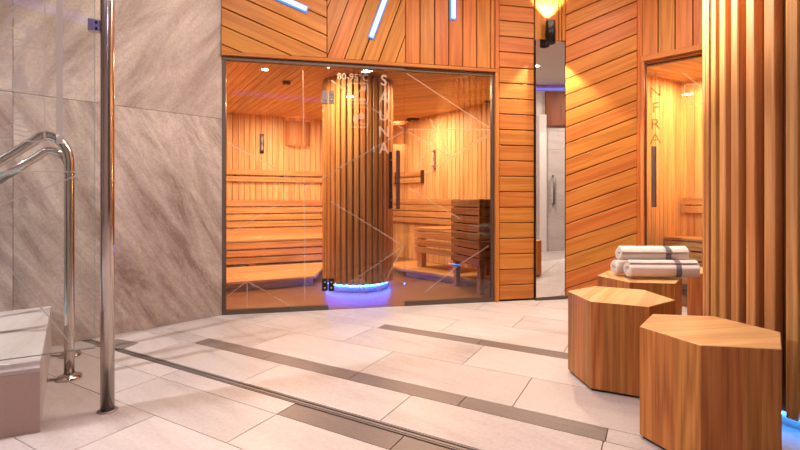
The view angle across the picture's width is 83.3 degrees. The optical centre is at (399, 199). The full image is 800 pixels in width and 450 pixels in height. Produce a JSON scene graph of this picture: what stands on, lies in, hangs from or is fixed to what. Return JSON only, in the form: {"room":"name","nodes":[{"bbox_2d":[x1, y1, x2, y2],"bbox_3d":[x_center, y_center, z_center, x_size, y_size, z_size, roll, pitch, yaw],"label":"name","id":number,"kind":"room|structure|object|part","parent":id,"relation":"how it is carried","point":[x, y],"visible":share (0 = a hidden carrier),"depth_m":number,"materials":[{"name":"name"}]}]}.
{"room":"spa wellness area","nodes":[
{"label":"spa wellness area","id":0,"kind":"room"},
{"bbox_2d":[0,0,221,345],"bbox_3d":[-2.847,-0.620,2.582,3.649,3.200,0.120,0,0,-45],"label":"wall","id":1,"kind":"structure","parent":0,"point":[168,57],"depth_m":3.33,"materials":[{"name":"stone"}]},
{"bbox_2d":[226,113,321,258],"bbox_3d":[-2.186,-0.170,7.049,4.400,2.300,0.064,0,0,-24],"label":"wall","id":2,"kind":"structure","parent":0,"point":[243,131],"depth_m":7.07,"materials":[{"name":"brown wood"}]},
{"bbox_2d":[260,134,263,152],"bbox_3d":[-2.144,-0.880,7.000,0.064,0.305,0.060,0,0,-24],"label":"timer","id":3,"kind":"object","parent":2,"relation":"attached to","point":[261,135],"visible":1,"depth_m":7.01,"materials":[{"name":"brown wood"}]},
{"bbox_2d":[226,169,321,182],"bbox_3d":[-2.141,-0.367,7.008,4.250,0.195,0.048,0,0,-24],"label":"backrest","id":4,"kind":"object","parent":2,"relation":"attached to","point":[234,172],"visible":0.19,"depth_m":7.04,"materials":[{"name":"brown wood"}]},
{"bbox_2d":[226,200,321,234],"bbox_3d":[-2.144,0.266,7.001,4.240,0.518,0.058,0,0,-24],"label":"bench backrest","id":5,"kind":"object","parent":2,"relation":"attached to","point":[238,203],"visible":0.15,"depth_m":7.04,"materials":[{"name":"brown wood"}]},
{"bbox_2d":[285,121,308,145],"bbox_3d":[-1.630,-1.063,7.192,0.384,0.385,0.119,0,0,-24],"label":"wall lamp","id":6,"kind":"object","parent":2,"relation":"attached to","point":[296,132],"visible":1,"depth_m":7.14,"materials":[{"name":"brown wood"}]},
{"bbox_2d":[226,61,489,123],"bbox_3d":[-1.070,-1.342,5.455,5.170,0.044,3.778,0,0,-24],"label":"ceiling","id":7,"kind":"structure","parent":0,"point":[250,90],"depth_m":5.47,"materials":[{"name":"brown wood"}]},
{"bbox_2d":[282,80,290,84],"bbox_3d":[-1.264,-1.300,5.013,0.090,0.039,0.089,0,0,0],"label":"ceiling sensor","id":8,"kind":"object","parent":7,"relation":"attached to","point":[285,82],"visible":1,"depth_m":4.98,"materials":[{"name":"brown plastic"}]},
{"bbox_2d":[406,118,418,121],"bbox_3d":[0.212,-1.303,7.333,0.220,0.034,0.217,0,0,0],"label":"ceiling vent","id":9,"kind":"object","parent":7,"relation":"in","point":[407,119],"visible":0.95,"depth_m":7.27,"materials":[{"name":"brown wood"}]},
{"bbox_2d":[222,0,564,300],"bbox_3d":[0.060,-0.620,4.191,3.232,3.200,0.100,0,0,-12],"label":"wall","id":10,"kind":"structure","parent":0,"point":[408,31],"depth_m":4.26,"materials":[{"name":"brown wood"}]},
{"bbox_2d":[278,0,307,12],"bbox_3d":[-1.052,-1.756,3.892,0.507,0.228,0.028,0,0,-12],"label":"tube","id":11,"kind":"object","parent":10,"relation":"attached to","point":[292,3],"visible":1,"depth_m":3.91,"materials":[{"name":"white plastic"}]},
{"bbox_2d":[222,56,404,314],"bbox_3d":[-0.737,-0.107,4.006,1.595,2.235,0.045,0,0,-12],"label":"window","id":12,"kind":"structure","parent":10,"relation":"in","point":[225,311],"depth_m":3.87,"materials":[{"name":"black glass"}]},
{"bbox_3d":[-1.503,-0.127,3.848,0.030,2.133,0.040,0,0,-12],"label":"rail","id":13,"kind":"part","parent":12,"relation":"part of","materials":[{"name":"black metal"}]},
{"bbox_3d":[-1.079,0.960,3.937,0.896,0.040,0.040,0,0,-12],"label":"sill rail","id":14,"kind":"part","parent":12,"relation":"part of","materials":[{"name":"metal"}]},
{"bbox_3d":[-0.737,-1.209,4.006,1.595,0.032,0.045,0,0,-12],"label":"head rail","id":15,"kind":"part","parent":12,"relation":"part of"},
{"bbox_2d":[322,67,403,307],"bbox_3d":[-0.331,-0.112,4.117,0.752,2.160,0.142,0,0,-7],"label":"door","id":16,"kind":"structure","parent":12,"relation":"attached to","point":[327,96],"depth_m":4.08,"materials":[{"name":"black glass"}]},
{"bbox_3d":[-0.091,-0.184,4.205,0.034,0.533,0.024,0,0,-12],"label":"handle","id":17,"kind":"part","parent":16,"relation":"part of","materials":[{"name":"brown wood"}]},
{"bbox_3d":[-0.018,-0.184,4.098,0.034,0.534,0.024,0,0,-12],"label":"handle","id":18,"kind":"part","parent":16,"relation":"part of","materials":[{"name":"brown wood"}]},
{"bbox_2d":[221,51,498,72],"bbox_3d":[-0.281,-1.240,4.072,2.514,0.031,0.032,0,0,-12],"label":"trim","id":19,"kind":"structure","parent":10,"relation":"attached to","point":[236,54],"depth_m":4.04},
{"bbox_2d":[368,0,387,38],"bbox_3d":[-0.164,-1.744,4.078,0.253,0.582,0.028,0,0,-12],"label":"tube","id":20,"kind":"object","parent":10,"relation":"attached to","point":[383,3],"visible":1,"depth_m":4.06,"materials":[{"name":"white plastic"}]},
{"bbox_2d":[404,67,493,305],"bbox_3d":[0.474,-0.122,4.263,0.881,2.205,0.040,0,0,-12],"label":"window","id":21,"kind":"structure","parent":10,"relation":"in","point":[415,70],"depth_m":4.33,"materials":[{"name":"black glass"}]},
{"bbox_3d":[0.474,0.960,4.263,0.881,0.040,0.040,0,0,-12],"label":"sill rail","id":22,"kind":"part","parent":21,"relation":"part of","materials":[{"name":"brown metal"}]},
{"bbox_3d":[0.474,-1.209,4.265,0.881,0.032,0.035,0,0,-12],"label":"head rail","id":23,"kind":"part","parent":21,"relation":"part of","materials":[{"name":"black metal"}]},
{"bbox_3d":[0.892,-0.127,4.350,0.027,2.133,0.040,0,0,-12],"label":"rail","id":24,"kind":"part","parent":21,"relation":"part of","materials":[{"name":"black metal"}]},
{"bbox_2d":[450,0,455,19],"bbox_3d":[0.498,-1.937,4.217,0.054,0.486,0.028,0,0,-12],"label":"tube","id":25,"kind":"object","parent":10,"relation":"attached to","point":[452,2],"visible":1,"depth_m":4.21,"materials":[{"name":"white plastic"}]},
{"bbox_2d":[452,0,454,17],"bbox_3d":[0.500,-1.937,4.207,0.036,0.472,0.008,0,0,-12],"label":"diffuser","id":26,"kind":"object","parent":25,"relation":"attached to","point":[453,1],"depth_m":4.20,"materials":[{"name":"white plastic"}]},
{"bbox_2d":[494,72,498,301],"bbox_3d":[0.925,-0.122,4.351,0.038,2.205,0.082,0,0,-12],"label":"trim","id":27,"kind":"structure","parent":10,"relation":"attached to","point":[496,74],"depth_m":4.31,"materials":[{"name":"brown wood"}]},
{"bbox_2d":[495,0,498,68],"bbox_3d":[0.930,-1.738,4.327,0.038,0.964,0.032,0,0,-12],"label":"trim","id":28,"kind":"structure","parent":10,"relation":"attached to","point":[496,1],"depth_m":4.31,"materials":[{"name":"brown wood"}]},
{"bbox_2d":[545,19,554,44],"bbox_3d":[1.461,-1.627,4.388,0.092,0.215,0.133,0,0,0],"label":"wall lamp","id":29,"kind":"object","parent":10,"relation":"attached to","point":[550,24],"visible":1,"depth_m":4.33,"materials":[{"name":"black metal"}]},
{"bbox_2d":[534,39,566,300],"bbox_3d":[1.482,-0.295,4.435,0.332,2.550,0.047,0,0,-12],"label":"wall mirror","id":30,"kind":"object","parent":10,"relation":"attached to","point":[550,59],"visible":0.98,"depth_m":4.42,"materials":[{"name":"silver glass"}]},
{"bbox_3d":[1.482,0.966,4.436,0.332,0.028,0.045,0,0,-12],"label":"rail","id":31,"kind":"part","parent":30,"relation":"part of","materials":[{"name":"metal"}]},
{"bbox_2d":[561,0,565,40],"bbox_3d":[1.624,-1.900,4.475,0.037,0.640,0.026,0,0,-12],"label":"trim","id":32,"kind":"structure","parent":10,"relation":"attached to","point":[563,2],"depth_m":4.46,"materials":[{"name":"brown wood"}]},
{"bbox_2d":[0,256,799,449],"bbox_3d":[1.800,0.982,2.811,12.800,0.015,10.821,0,0,0],"label":"floor","id":33,"kind":"structure","parent":0,"point":[482,375],"depth_m":2.42,"materials":[{"name":"tile"}]},
{"bbox_2d":[0,306,51,438],"bbox_3d":[-2.955,0.843,1.696,2.558,0.275,1.361,0,0,-36],"label":"curb","id":34,"kind":"object","parent":33,"relation":"on","point":[23,332],"visible":1,"depth_m":1.93,"materials":[{"name":"tile"}]},
{"bbox_2d":[0,146,81,358],"bbox_3d":[-2.249,0.324,2.728,0.522,1.312,0.120,0,0,-30],"label":"handrail","id":35,"kind":"object","parent":33,"relation":"on","point":[40,154],"visible":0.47,"depth_m":2.74,"materials":[{"name":"metal"}]},
{"bbox_2d":[0,131,82,382],"bbox_3d":[-2.025,0.304,2.350,0.603,1.352,0.120,0,0,-30],"label":"handrail","id":36,"kind":"object","parent":33,"relation":"on","point":[69,375],"visible":0.91,"depth_m":2.45,"materials":[{"name":"metal"}]},
{"bbox_2d":[97,0,117,414],"bbox_3d":[-1.362,-0.620,2.095,0.084,3.200,0.084,0,0,0],"label":"steel post","id":37,"kind":"object","parent":33,"relation":"on","point":[107,7],"visible":1,"depth_m":2.07,"materials":[{"name":"silver metal"}]},
{"bbox_2d":[0,0,99,360],"bbox_3d":[-1.896,-0.294,1.793,1.173,1.952,0.032,0,0,-29],"label":"glass screen","id":38,"kind":"object","parent":37,"relation":"attached to","point":[19,81],"visible":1,"depth_m":1.98,"materials":[{"name":"glass"}]},
{"bbox_3d":[-1.670,-0.351,1.918,0.254,0.198,0.001,0,0,-29],"label":"pictogram frame","id":39,"kind":"part","parent":38,"relation":"part of","materials":[{"name":"clear glass"}]},
{"bbox_3d":[-1.670,-0.565,1.918,0.254,0.198,0.001,0,0,-29],"label":"pictogram frame","id":40,"kind":"part","parent":38,"relation":"part of","materials":[{"name":"clear glass"}]},
{"bbox_3d":[-1.670,-0.792,1.918,0.254,0.212,0.001,0,0,-29],"label":"pictogram frame","id":41,"kind":"part","parent":38,"relation":"part of","materials":[{"name":"clear glass"}]},
{"bbox_2d":[96,339,137,348],"bbox_3d":[-1.907,0.978,3.058,0.217,0.004,0.162,0,0,16],"label":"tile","id":42,"kind":"object","parent":33,"relation":"on","point":[119,344],"visible":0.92,"depth_m":3.06,"materials":[{"name":"tile"}]},
{"bbox_2d":[226,262,321,290],"bbox_3d":[-1.750,0.917,5.345,2.002,0.114,1.271,0,0,-18],"label":"platform","id":43,"kind":"object","parent":33,"relation":"on","point":[244,277],"visible":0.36,"depth_m":5.13,"materials":[{"name":"brown wood"}]},
{"bbox_2d":[226,232,321,265],"bbox_3d":[-2.202,0.690,6.334,3.200,0.339,1.112,0,0,-24],"label":"bench","id":44,"kind":"object","parent":43,"relation":"on","point":[291,239],"visible":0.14,"depth_m":6.01,"materials":[{"name":"brown wood"}]},
{"bbox_3d":[-1.950,0.705,5.913,0.090,0.309,0.085,0,0,-24],"label":"leg","id":45,"kind":"part","parent":44,"relation":"part of","materials":[{"name":"brown wood"}]},
{"bbox_3d":[-2.202,0.534,6.336,3.200,0.028,1.108,0,0,-24],"label":"seat","id":46,"kind":"part","parent":44,"relation":"part of","materials":[{"name":"brown wood"}]},
{"bbox_2d":[117,349,477,449],"bbox_3d":[0.615,0.982,1.566,5.600,0.008,0.041,0,0,29],"label":"linear drain","id":47,"kind":"object","parent":33,"relation":"on","point":[394,429],"visible":1,"depth_m":2.11,"materials":[{"name":"metal"}]},
{"bbox_2d":[322,74,392,291],"bbox_3d":[-0.476,-0.171,5.100,0.795,2.299,0.795,0,0,0],"label":"column","id":48,"kind":"structure","parent":33,"relation":"on","point":[357,129],"depth_m":4.75,"materials":[{"name":"brown wood"}]},
{"bbox_2d":[393,260,489,287],"bbox_3d":[0.531,0.927,5.662,0.701,0.094,1.862,0,0,-40],"label":"platform","id":49,"kind":"object","parent":33,"relation":"on","point":[432,271],"visible":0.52,"depth_m":5.54,"materials":[{"name":"brown wood"}]},
{"bbox_2d":[415,229,461,272],"bbox_3d":[0.768,0.629,5.907,0.842,0.499,0.790,0,0,-38],"label":"bench","id":50,"kind":"object","parent":49,"relation":"on","point":[421,235],"visible":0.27,"depth_m":5.70,"materials":[{"name":"brown wood"}]},
{"bbox_3d":[0.288,0.644,5.952,0.085,0.469,0.090,0,0,-38],"label":"leg","id":51,"kind":"part","parent":50,"relation":"part of","materials":[{"name":"brown wood"}]},
{"bbox_3d":[0.769,0.394,5.908,0.838,0.028,0.790,0,0,-38],"label":"seat","id":52,"kind":"part","parent":50,"relation":"part of","materials":[{"name":"brown wood"}]},
{"bbox_2d":[417,226,453,230],"bbox_3d":[0.609,0.370,5.942,0.600,0.018,0.500,0,0,-38],"label":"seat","id":53,"kind":"object","parent":50,"relation":"on","point":[442,228],"visible":0.73,"depth_m":5.85,"materials":[{"name":"brown wood"}]},
{"bbox_3d":[0.693,0.644,5.431,0.085,0.469,0.090,0,0,-38],"label":"leg","id":54,"kind":"part","parent":50,"relation":"part of","materials":[{"name":"brown wood"}]},
{"bbox_2d":[451,199,489,294],"bbox_3d":[0.924,0.481,4.942,0.500,0.982,0.600,0,0,-22],"label":"heater","id":55,"kind":"object","parent":33,"relation":"on","point":[470,242],"visible":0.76,"depth_m":4.73,"materials":[{"name":"wood"}]},
{"bbox_3d":[0.646,0.481,5.096,0.055,0.982,0.055,0,0,-22],"label":"leg","id":56,"kind":"part","parent":55,"relation":"part of","materials":[{"name":"brown wood"}]},
{"bbox_3d":[0.832,0.481,4.634,0.055,0.982,0.055,0,0,-22],"label":"leg","id":57,"kind":"part","parent":55,"relation":"part of","materials":[{"name":"brown wood"}]},
{"bbox_3d":[1.014,0.432,5.245,0.055,0.885,0.055,0,0,-22],"label":"leg","id":58,"kind":"part","parent":55,"relation":"part of","materials":[{"name":"brown wood"}]},
{"bbox_2d":[568,286,674,397],"bbox_3d":[1.196,0.750,2.457,0.524,0.460,0.454,0,0,-34],"label":"stool","id":59,"kind":"object","parent":33,"relation":"on","point":[604,323],"visible":0.8,"depth_m":2.29,"materials":[{"name":"brown wood"}]},
{"bbox_3d":[1.196,0.521,2.457,0.454,0.003,0.524,0,0,-4],"label":"seat","id":60,"kind":"part","parent":59,"relation":"part of","materials":[{"name":"brown wood"}]},
{"bbox_2d":[597,271,681,314],"bbox_3d":[1.625,0.750,3.060,0.464,0.460,0.536,0,0,39],"label":"stool","id":61,"kind":"object","parent":33,"relation":"on","point":[669,287],"visible":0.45,"depth_m":2.90,"materials":[{"name":"brown wood"}]},
{"bbox_2d":[610,260,626,273],"bbox_3d":[1.700,0.461,3.109,0.449,0.105,0.113,0,0,0],"label":"rolled towel","id":62,"kind":"object","parent":61,"relation":"on","point":[616,266],"visible":0.19,"depth_m":3.08,"materials":[{"name":"white fabric"}]},
{"bbox_3d":[1.625,0.521,3.060,0.464,0.003,0.536,0,0,-21],"label":"seat","id":63,"kind":"part","parent":61,"relation":"part of","materials":[{"name":"brown wood"}]},
{"bbox_2d":[623,260,699,277],"bbox_3d":[1.725,0.452,2.969,0.448,0.116,0.114,0,0,3],"label":"rolled towel","id":64,"kind":"object","parent":61,"relation":"on","point":[632,268],"visible":1,"depth_m":2.93,"materials":[{"name":"white fabric"}]},
{"bbox_2d":[615,246,689,259],"bbox_3d":[1.700,0.360,3.033,0.448,0.103,0.113,0,0,2],"label":"rolled towel","id":65,"kind":"object","parent":64,"relation":"on","point":[622,252],"visible":0.92,"depth_m":3.00,"materials":[{"name":"white fabric"}]},
{"bbox_2d":[687,267,702,315],"bbox_3d":[2.360,0.750,3.250,0.454,0.460,0.524,0,0,40],"label":"stool","id":66,"kind":"object","parent":33,"relation":"on","point":[694,284],"visible":0.06,"depth_m":3.23,"materials":[{"name":"brown wood"}]},
{"bbox_2d":[640,314,781,449],"bbox_3d":[1.243,0.750,1.813,0.516,0.460,0.447,0,0,9],"label":"stool","id":67,"kind":"object","parent":33,"relation":"on","point":[707,382],"visible":1,"depth_m":1.62,"materials":[{"name":"brown wood"}]},
{"bbox_3d":[1.243,0.521,1.813,0.447,0.003,0.516,0,0,-21],"label":"seat","id":68,"kind":"part","parent":67,"relation":"part of","materials":[{"name":"brown wood"}]},
{"bbox_2d":[703,0,799,429],"bbox_3d":[2.164,-0.621,2.143,1.200,3.199,1.200,0,0,0],"label":"column","id":69,"kind":"structure","parent":33,"relation":"on","point":[751,48],"depth_m":2.01,"materials":[{"name":"brown wood"}]},
{"bbox_2d":[393,104,489,269],"bbox_3d":[0.787,-0.170,6.720,0.064,2.300,3.050,0,0,-38],"label":"wall","id":70,"kind":"structure","parent":0,"point":[460,138],"depth_m":6.83,"materials":[{"name":"brown wood"}]},
{"bbox_2d":[393,125,404,143],"bbox_3d":[-0.130,-1.101,7.718,0.158,0.323,0.511,0,0,-38],"label":"wall lamp","id":71,"kind":"object","parent":70,"relation":"attached to","point":[398,130],"visible":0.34,"depth_m":7.55,"materials":[{"name":"brown wood"}]},
{"bbox_2d":[393,170,423,183],"bbox_3d":[0.107,-0.372,7.502,0.050,0.205,0.840,0,0,-38],"label":"backrest","id":72,"kind":"object","parent":70,"relation":"attached to","point":[420,173],"visible":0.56,"depth_m":7.38,"materials":[{"name":"brown wood"}]},
{"bbox_2d":[431,149,435,168],"bbox_3d":[0.517,-0.633,6.966,0.060,0.303,0.064,0,0,-38],"label":"timer","id":73,"kind":"object","parent":70,"relation":"attached to","point":[434,150],"visible":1,"depth_m":6.95,"materials":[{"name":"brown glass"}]},
{"bbox_2d":[393,199,476,224],"bbox_3d":[0.653,0.177,6.793,0.058,0.385,2.630,0,0,-38],"label":"bench backrest","id":74,"kind":"object","parent":70,"relation":"attached to","point":[436,202],"visible":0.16,"depth_m":7.09,"materials":[{"name":"brown wood"}]},
{"bbox_2d":[565,0,636,297],"bbox_3d":[1.988,-0.620,4.441,0.688,3.200,0.080,0,0,12],"label":"wall","id":75,"kind":"structure","parent":0,"point":[601,41],"depth_m":4.41,"materials":[{"name":"brown wood"}]},
{"bbox_2d":[637,0,641,245],"bbox_3d":[2.308,-0.620,4.337,0.042,3.200,0.030,0,0,12],"label":"trim","id":76,"kind":"structure","parent":75,"relation":"attached to","point":[639,2],"depth_m":4.33,"materials":[{"name":"brown wood"}]},
{"bbox_2d":[647,74,680,245],"bbox_3d":[2.736,-0.155,4.766,0.798,2.270,0.052,0,0,-31],"label":"wall","id":77,"kind":"structure","parent":0,"point":[663,220],"depth_m":4.77,"materials":[{"name":"brown wood"}]},
{"bbox_2d":[642,0,702,55],"bbox_3d":[2.732,-0.620,3.990,1.092,3.200,0.098,0,0,44],"label":"wall","id":78,"kind":"structure","parent":0,"point":[667,25],"depth_m":4.15,"materials":[{"name":"brown wood"}]},
{"bbox_2d":[640,61,644,245],"bbox_3d":[2.339,-0.172,4.328,0.033,2.305,0.065,0,0,44],"label":"trim","id":79,"kind":"structure","parent":78,"relation":"attached to","point":[642,64],"depth_m":4.31,"materials":[{"name":"brown wood"}]},
{"bbox_2d":[645,63,685,306],"bbox_3d":[2.678,-0.170,3.984,0.933,2.300,0.066,0,0,45],"label":"door","id":80,"kind":"structure","parent":78,"relation":"in","point":[653,148],"depth_m":4.27,"materials":[{"name":"clear glass"}]},
{"bbox_3d":[2.392,-0.220,4.237,0.040,0.573,0.022,0,0,44],"label":"handle","id":81,"kind":"part","parent":80,"relation":"part of","materials":[{"name":"brown wood"}]},
{"bbox_2d":[640,43,702,64],"bbox_3d":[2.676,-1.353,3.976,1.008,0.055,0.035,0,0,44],"label":"trim","id":82,"kind":"structure","parent":78,"relation":"attached to","point":[699,47],"depth_m":4.13,"materials":[{"name":"brown wood"}]},
{"bbox_2d":[647,54,702,82],"bbox_3d":[3.086,-1.312,4.083,0.894,0.045,1.520,0,0,-31],"label":"ceiling","id":83,"kind":"structure","parent":0,"point":[685,69],"depth_m":4.45,"materials":[{"name":"brown wood"}]},
{"bbox_2d":[681,78,702,289],"bbox_3d":[3.484,-0.155,4.315,0.052,2.270,1.512,0,0,-31],"label":"wall","id":84,"kind":"structure","parent":0,"point":[692,90],"depth_m":4.84,"materials":[{"name":"brown wood"}]},
{"bbox_2d":[664,235,702,284],"bbox_3d":[3.241,0.624,4.329,0.335,0.473,1.200,0,0,-31],"label":"bench","id":85,"kind":"object","parent":84,"relation":"attached to","point":[692,246],"visible":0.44,"depth_m":4.55,"materials":[{"name":"brown wood"}]},
{"bbox_3d":[3.241,0.401,4.329,0.335,0.028,1.200,0,0,-31],"label":"seat","id":86,"kind":"part","parent":85,"relation":"part of","materials":[{"name":"brown wood"}]},
{"bbox_2d":[682,197,702,213],"bbox_3d":[3.374,0.060,4.402,0.048,0.180,1.150,0,0,-31],"label":"bench backrest","id":87,"kind":"object","parent":84,"relation":"attached to","point":[687,201],"visible":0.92,"depth_m":4.80,"materials":[{"name":"brown wood"}]}
]}

